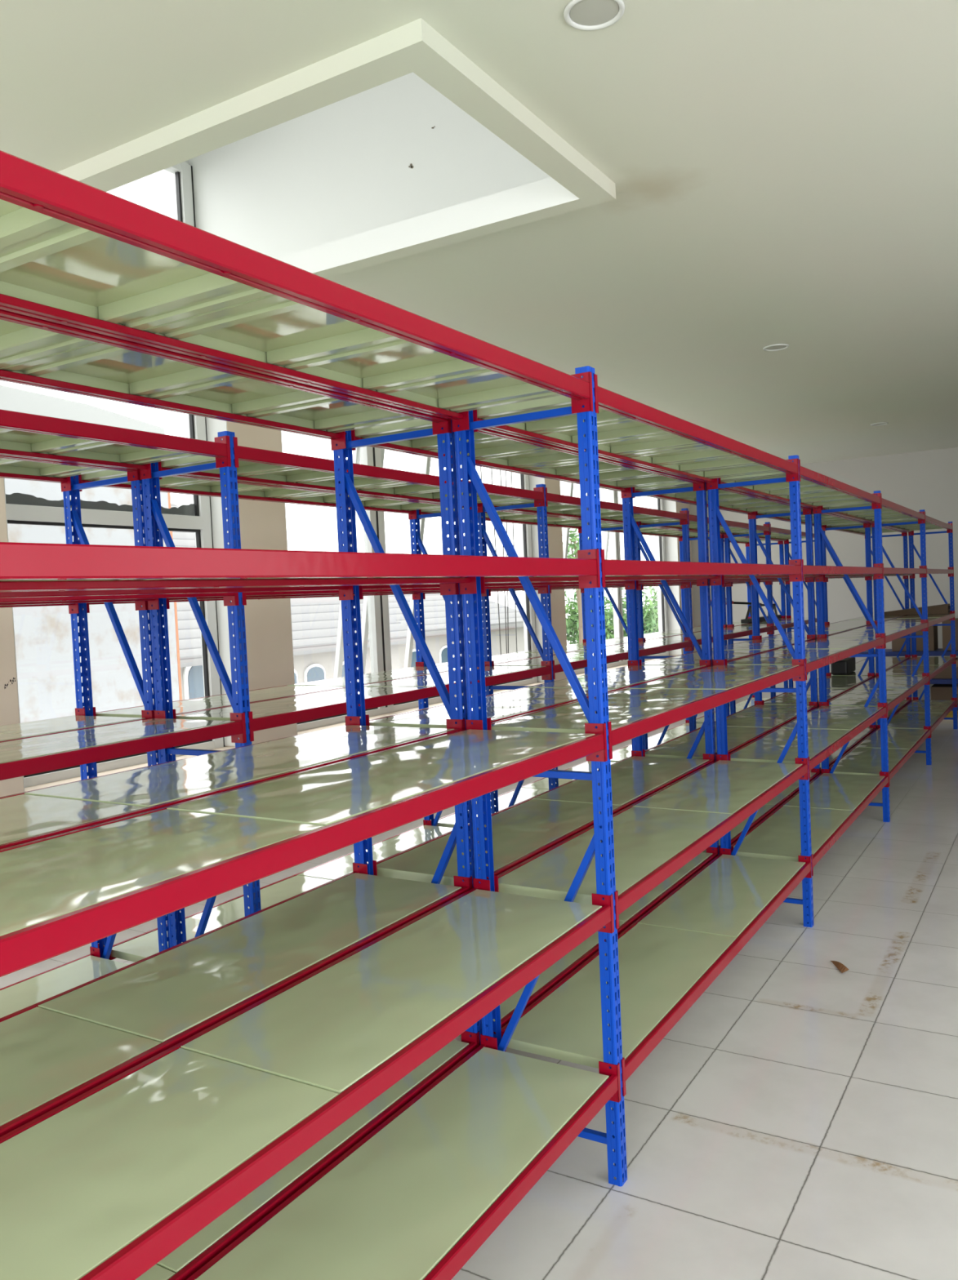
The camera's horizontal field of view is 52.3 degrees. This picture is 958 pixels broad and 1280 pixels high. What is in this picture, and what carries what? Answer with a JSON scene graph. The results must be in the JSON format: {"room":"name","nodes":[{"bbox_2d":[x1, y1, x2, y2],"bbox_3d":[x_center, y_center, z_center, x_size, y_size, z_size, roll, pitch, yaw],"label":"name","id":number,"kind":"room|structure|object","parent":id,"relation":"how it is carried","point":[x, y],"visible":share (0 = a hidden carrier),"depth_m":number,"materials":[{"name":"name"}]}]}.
{"room":"warehouse","nodes":[
{"label":"warehouse","id":0,"kind":"room"},
{"bbox_2d":[183,71,550,258],"bbox_3d":[-1.391,-2.740,3.052,3.450,2.340,4.429,-1,3,31],"label":"ceiling recess","id":1,"kind":"structure","parent":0,"point":[398,149],"depth_m":5.08,"materials":[{"name":"white paint"}]},
{"bbox_2d":[57,17,615,278],"bbox_3d":[-1.025,-1.533,3.677,2.802,0.055,1.212,-1,3,31],"label":"trim","id":2,"kind":"structure","parent":1,"relation":"attached to","point":[415,46],"depth_m":2.89,"materials":[{"name":"beige paint"}]},
{"bbox_2d":[0,0,957,464],"bbox_3d":[1.540,-1.741,4.629,6.780,0.050,14.600,-1,3,31],"label":"ceiling","id":3,"kind":"structure","parent":0,"point":[782,171],"depth_m":3.42,"materials":[{"name":"beige paint"}]},
{"bbox_2d":[563,0,624,31],"bbox_3d":[0.287,-1.567,2.431,0.152,0.014,0.152,-1,3,31],"label":"recessed light","id":4,"kind":"object","parent":3,"relation":"in","point":[580,15],"visible":1,"depth_m":2.44,"materials":[{"name":"white plastic"}]},
{"bbox_2d":[569,0,618,26],"bbox_3d":[0.287,-1.565,2.431,0.122,0.002,0.122,-1,3,31],"label":"diffuser","id":5,"kind":"object","parent":4,"relation":"attached to","point":[582,12],"depth_m":2.43,"materials":[{"name":"grey plastic"}]},
{"bbox_2d":[762,343,788,351],"bbox_3d":[1.805,-1.780,5.930,0.152,0.014,0.152,-1,3,31],"label":"recessed light","id":6,"kind":"object","parent":3,"relation":"in","point":[776,347],"visible":1,"depth_m":5.92,"materials":[{"name":"white plastic"}]},
{"bbox_2d":[765,345,786,350],"bbox_3d":[1.805,-1.778,5.930,0.122,0.002,0.122,-1,3,31],"label":"diffuser","id":7,"kind":"object","parent":6,"relation":"attached to","point":[769,347],"depth_m":5.93,"materials":[{"name":"grey plastic"}]},
{"bbox_2d":[870,422,888,426],"bbox_3d":[3.688,-1.992,8.991,0.152,0.014,0.152,-1,3,31],"label":"recessed light","id":8,"kind":"object","parent":3,"relation":"in","point":[880,423],"visible":1,"depth_m":8.98,"materials":[{"name":"white plastic"}]},
{"bbox_2d":[0,703,957,1279],"bbox_3d":[1.676,1.248,4.752,6.780,0.120,14.600,-1,3,31],"label":"floor","id":9,"kind":"structure","parent":0,"point":[798,1120],"depth_m":2.73,"materials":[{"name":"white tile"}]},
{"bbox_2d":[0,455,787,1017],"bbox_3d":[0.385,0.196,5.939,0.392,2.000,10.328,-1,3,31],"label":"storage rack","id":10,"kind":"object","parent":9,"relation":"on","point":[73,477],"visible":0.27,"depth_m":3.65,"materials":[{"name":"blue metal"}]},
{"bbox_2d":[725,600,781,623],"bbox_3d":[2.669,-0.315,9.716,0.357,0.255,1.256,-1,3,31],"label":"cutter","id":11,"kind":"object","parent":10,"relation":"on","point":[746,620],"visible":0.52,"depth_m":9.45,"materials":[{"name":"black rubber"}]},
{"bbox_2d":[0,408,816,947],"bbox_3d":[0.729,0.189,5.730,0.392,2.000,10.328,-1,3,31],"label":"storage rack","id":12,"kind":"object","parent":9,"relation":"on","point":[157,456],"visible":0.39,"depth_m":3.16,"materials":[{"name":"blue metal"}]},
{"bbox_2d":[0,309,911,1279],"bbox_3d":[1.407,0.175,5.317,0.392,2.000,10.328,-1,3,31],"label":"storage rack","id":13,"kind":"object","parent":9,"relation":"on","point":[56,1049],"visible":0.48,"depth_m":2.38,"materials":[{"name":"blue metal"}]},
{"bbox_2d":[830,657,855,675],"bbox_3d":[3.064,0.219,8.209,0.130,0.119,0.380,-1,3,31],"label":"case","id":14,"kind":"object","parent":13,"relation":"on","point":[845,666],"visible":0.78,"depth_m":8.06,"materials":[{"name":"black plastic"}]},
{"bbox_2d":[0,150,957,1279],"bbox_3d":[1.750,0.168,5.108,0.392,2.000,10.328,-1,3,31],"label":"storage rack","id":15,"kind":"object","parent":9,"relation":"on","point":[109,1181],"visible":1,"depth_m":1.94,"materials":[{"name":"blue metal"}]},
{"bbox_2d":[884,603,950,615],"bbox_3d":[4.208,-0.292,9.406,0.603,0.095,0.164,-1,3,34],"label":"carton","id":16,"kind":"object","parent":15,"relation":"on","point":[943,608],"visible":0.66,"depth_m":9.29,"materials":[{"name":"brown cardboard"}]},
{"bbox_2d":[830,960,848,973],"bbox_3d":[1.372,1.235,3.708,0.033,0.017,0.137,-3,2,2],"label":"paper scrap","id":17,"kind":"object","parent":9,"relation":"on","point":[840,966],"visible":1,"depth_m":3.69,"materials":[{"name":"brown paper"}]},
{"bbox_2d":[853,648,957,711],"bbox_3d":[4.849,0.439,10.680,1.580,0.720,0.480,-1,3,31],"label":"shelf unit","id":18,"kind":"object","parent":9,"relation":"on","point":[938,652],"visible":0.03,"depth_m":10.40,"materials":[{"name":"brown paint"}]},
{"bbox_2d":[891,626,937,651],"bbox_3d":[4.766,-0.041,10.674,0.420,0.302,0.362,-1,3,31],"label":"cardboard box","id":19,"kind":"object","parent":18,"relation":"on","point":[896,644],"visible":0.37,"depth_m":10.50,"materials":[{"name":"brown cardboard"}]},
{"bbox_2d":[930,684,957,704],"bbox_3d":[5.160,0.584,10.513,0.500,0.192,0.322,-1,3,31],"label":"cardboard box","id":20,"kind":"object","parent":18,"relation":"on","point":[938,691],"visible":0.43,"depth_m":10.46,"materials":[{"name":"brown cardboard"}]},
{"bbox_2d":[932,657,957,678],"bbox_3d":[5.163,0.300,10.480,0.550,0.202,0.342,-1,3,31],"label":"cardboard box","id":21,"kind":"object","parent":18,"relation":"on","point":[946,673],"visible":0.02,"depth_m":10.39,"materials":[{"name":"brown cardboard"}]},
{"bbox_2d":[941,617,957,650],"bbox_3d":[5.171,-0.064,10.438,0.360,0.332,0.342,-1,3,31],"label":"cardboard box","id":22,"kind":"object","parent":18,"relation":"on","point":[946,637],"visible":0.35,"depth_m":10.36,"materials":[{"name":"brown cardboard"}]},
{"bbox_2d":[945,711,957,718],"bbox_3d":[4.913,0.784,10.255,0.320,0.060,0.160,-1,3,31],"label":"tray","id":23,"kind":"object","parent":9,"relation":"on","point":[949,714],"visible":0.04,"depth_m":10.17,"materials":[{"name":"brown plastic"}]},
{"bbox_2d":[688,447,957,703],"bbox_3d":[5.429,-0.722,10.980,6.780,2.960,0.150,-1,3,31],"label":"wall","id":24,"kind":"structure","parent":0,"point":[926,480],"depth_m":11.29,"materials":[{"name":"grey paint"}]},
{"bbox_3d":[-1.185,-0.207,6.390,0.240,2.910,14.600,-1,3,31],"label":"wall","id":25,"kind":"structure","parent":0,"visible":0},
{"bbox_2d":[0,477,24,796],"bbox_3d":[-2.383,-0.069,4.370,0.291,2.910,0.463,-1,3,31],"label":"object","id":26,"kind":"structure","parent":25,"relation":"attached to","point":[9,694],"depth_m":4.46,"materials":[{"name":"beige paint"}]},
{"bbox_2d":[5,161,225,787],"bbox_3d":[-1.976,-1.011,5.153,0.075,3.410,1.414,-1,3,31],"label":"window","id":27,"kind":"structure","parent":25,"relation":"in","point":[21,508],"depth_m":5.53,"materials":[{"name":"white"}]},
{"bbox_2d":[24,746,235,791],"bbox_3d":[-1.804,0.689,5.166,0.165,0.030,1.404,-1,3,31],"label":"trim","id":28,"kind":"structure","parent":25,"relation":"attached to","point":[178,757],"depth_m":5.02,"materials":[{"name":"beige paint"}]},
{"bbox_2d":[205,417,297,746],"bbox_3d":[-1.415,-0.179,5.964,0.290,2.910,0.462,-1,3,31],"label":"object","id":29,"kind":"structure","parent":25,"relation":"attached to","point":[263,525],"depth_m":5.87,"materials":[{"name":"beige paint"}]},
{"bbox_2d":[297,446,537,731],"bbox_3d":[-0.588,-0.566,7.776,0.430,2.180,3.539,-1,3,31],"label":"window","id":30,"kind":"structure","parent":25,"relation":"in","point":[375,616],"depth_m":7.20,"materials":[{"name":"white"}]},
{"bbox_2d":[297,682,544,734],"bbox_3d":[-0.285,0.516,7.666,0.165,0.030,3.529,-1,3,31],"label":"trim","id":31,"kind":"structure","parent":25,"relation":"attached to","point":[535,683],"depth_m":7.07,"materials":[{"name":"beige paint"}]},
{"bbox_2d":[516,473,566,682],"bbox_3d":[0.620,-0.409,9.312,0.290,2.910,0.324,-1,3,31],"label":"trim","id":32,"kind":"structure","parent":25,"relation":"attached to","point":[557,597],"depth_m":9.20,"materials":[{"name":"beige paint"}]},
{"bbox_2d":[562,482,668,674],"bbox_3d":[1.348,-0.783,10.905,0.370,2.180,3.202,-1,3,31],"label":"window","id":33,"kind":"structure","parent":25,"relation":"in","point":[612,497],"depth_m":10.91,"materials":[{"name":"white"}]},
{"bbox_2d":[575,658,658,676],"bbox_3d":[1.626,0.300,10.811,0.165,0.030,3.192,-1,3,31],"label":"trim","id":34,"kind":"structure","parent":25,"relation":"attached to","point":[651,660],"depth_m":10.72,"materials":[{"name":"beige paint"}]},
{"bbox_2d":[653,497,694,655],"bbox_3d":[2.491,-0.621,12.392,0.290,2.910,0.508,-1,3,31],"label":"trim","id":35,"kind":"structure","parent":25,"relation":"attached to","point":[671,544],"depth_m":12.15,"materials":[{"name":"beige paint"}]},
{"label":"outside","id":36,"kind":"structure","parent":0,"visible":0},
{"bbox_3d":[-20.593,4.963,38.818,66.220,0.300,120.000,-1,3,31],"label":"ground","id":37,"kind":"structure","parent":36,"visible":0},
{"bbox_2d":[0,385,182,723],"bbox_3d":[-4.549,1.706,5.158,0.350,7.500,7.585,-1,3,31],"label":"wall","id":38,"kind":"structure","parent":37,"relation":"on","point":[43,641],"depth_m":7.35,"materials":[{"name":"white paint"}]},
{"bbox_2d":[170,502,415,699],"bbox_3d":[-7.192,0.984,20.790,8.000,7.900,9.600,-1,3,31],"label":"house","id":39,"kind":"structure","parent":37,"relation":"on","point":[314,620],"depth_m":20.01,"materials":[{"name":"grey"}]},
{"bbox_2d":[359,593,524,668],"bbox_3d":[-2.945,1.112,30.642,7.000,6.450,8.200,-1,3,31],"label":"house","id":40,"kind":"structure","parent":37,"relation":"on","point":[434,613],"depth_m":28.83,"materials":[{"name":"grey paint"}]},
{"bbox_2d":[480,466,484,552],"bbox_3d":[0.125,0.756,9.668,0.079,8.600,0.015,-4,3,-32],"label":"cable","id":41,"kind":"object","parent":37,"relation":"on","point":[480,467],"visible":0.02,"depth_m":9.57,"materials":[{"name":"grey plastic"}]},
{"bbox_2d":[490,468,501,654],"bbox_3d":[0.241,0.743,9.862,0.011,8.600,0.107,-2,2,13],"label":"cable","id":42,"kind":"object","parent":37,"relation":"on","point":[491,468],"visible":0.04,"depth_m":9.83,"materials":[{"name":"grey plastic"}]},
{"bbox_2d":[499,470,506,653],"bbox_3d":[0.326,0.733,10.003,0.042,8.600,0.030,-1,3,31],"label":"cable","id":43,"kind":"object","parent":37,"relation":"on","point":[500,470],"visible":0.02,"depth_m":9.95,"materials":[{"name":"grey plastic"}]},
{"bbox_2d":[505,471,508,653],"bbox_3d":[0.374,0.728,10.078,0.015,8.600,0.174,0,3,42],"label":"cable","id":44,"kind":"object","parent":37,"relation":"on","point":[505,471],"visible":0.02,"depth_m":10.00,"materials":[{"name":"grey plastic"}]},
{"bbox_2d":[510,471,516,652],"bbox_3d":[0.441,0.720,10.188,0.062,8.600,0.016,-4,3,-22],"label":"cable","id":45,"kind":"object","parent":37,"relation":"on","point":[510,472],"visible":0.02,"depth_m":10.13,"materials":[{"name":"grey plastic"}]},
{"bbox_2d":[566,528,588,643],"bbox_3d":[2.785,0.448,26.459,1.094,7.607,1.004,-4,3,-34],"label":"tree","id":46,"kind":"object","parent":37,"relation":"on","point":[575,545],"visible":0.27,"depth_m":26.37,"materials":[{"name":"green plant"}]},
{"bbox_2d":[564,586,657,644],"bbox_3d":[3.569,1.103,28.161,3.141,6.094,3.678,-4,3,-38],"label":"tree","id":47,"kind":"object","parent":37,"relation":"on","point":[572,620],"visible":0.13,"depth_m":27.99,"materials":[{"name":"green plant"}]},
{"bbox_2d":[604,587,657,633],"bbox_3d":[5.543,0.641,31.428,3.669,6.570,3.475,-2,2,18],"label":"tree","id":48,"kind":"object","parent":37,"relation":"on","point":[646,628],"visible":0.04,"depth_m":31.61,"materials":[{"name":"green plant"}]},
{"bbox_2d":[642,586,657,619],"bbox_3d":[6.988,0.318,36.027,4.199,6.705,3.815,-1,3,31],"label":"tree","id":49,"kind":"object","parent":37,"relation":"on","point":[652,588],"visible":0.02,"depth_m":35.87,"materials":[{"name":"green plant"}]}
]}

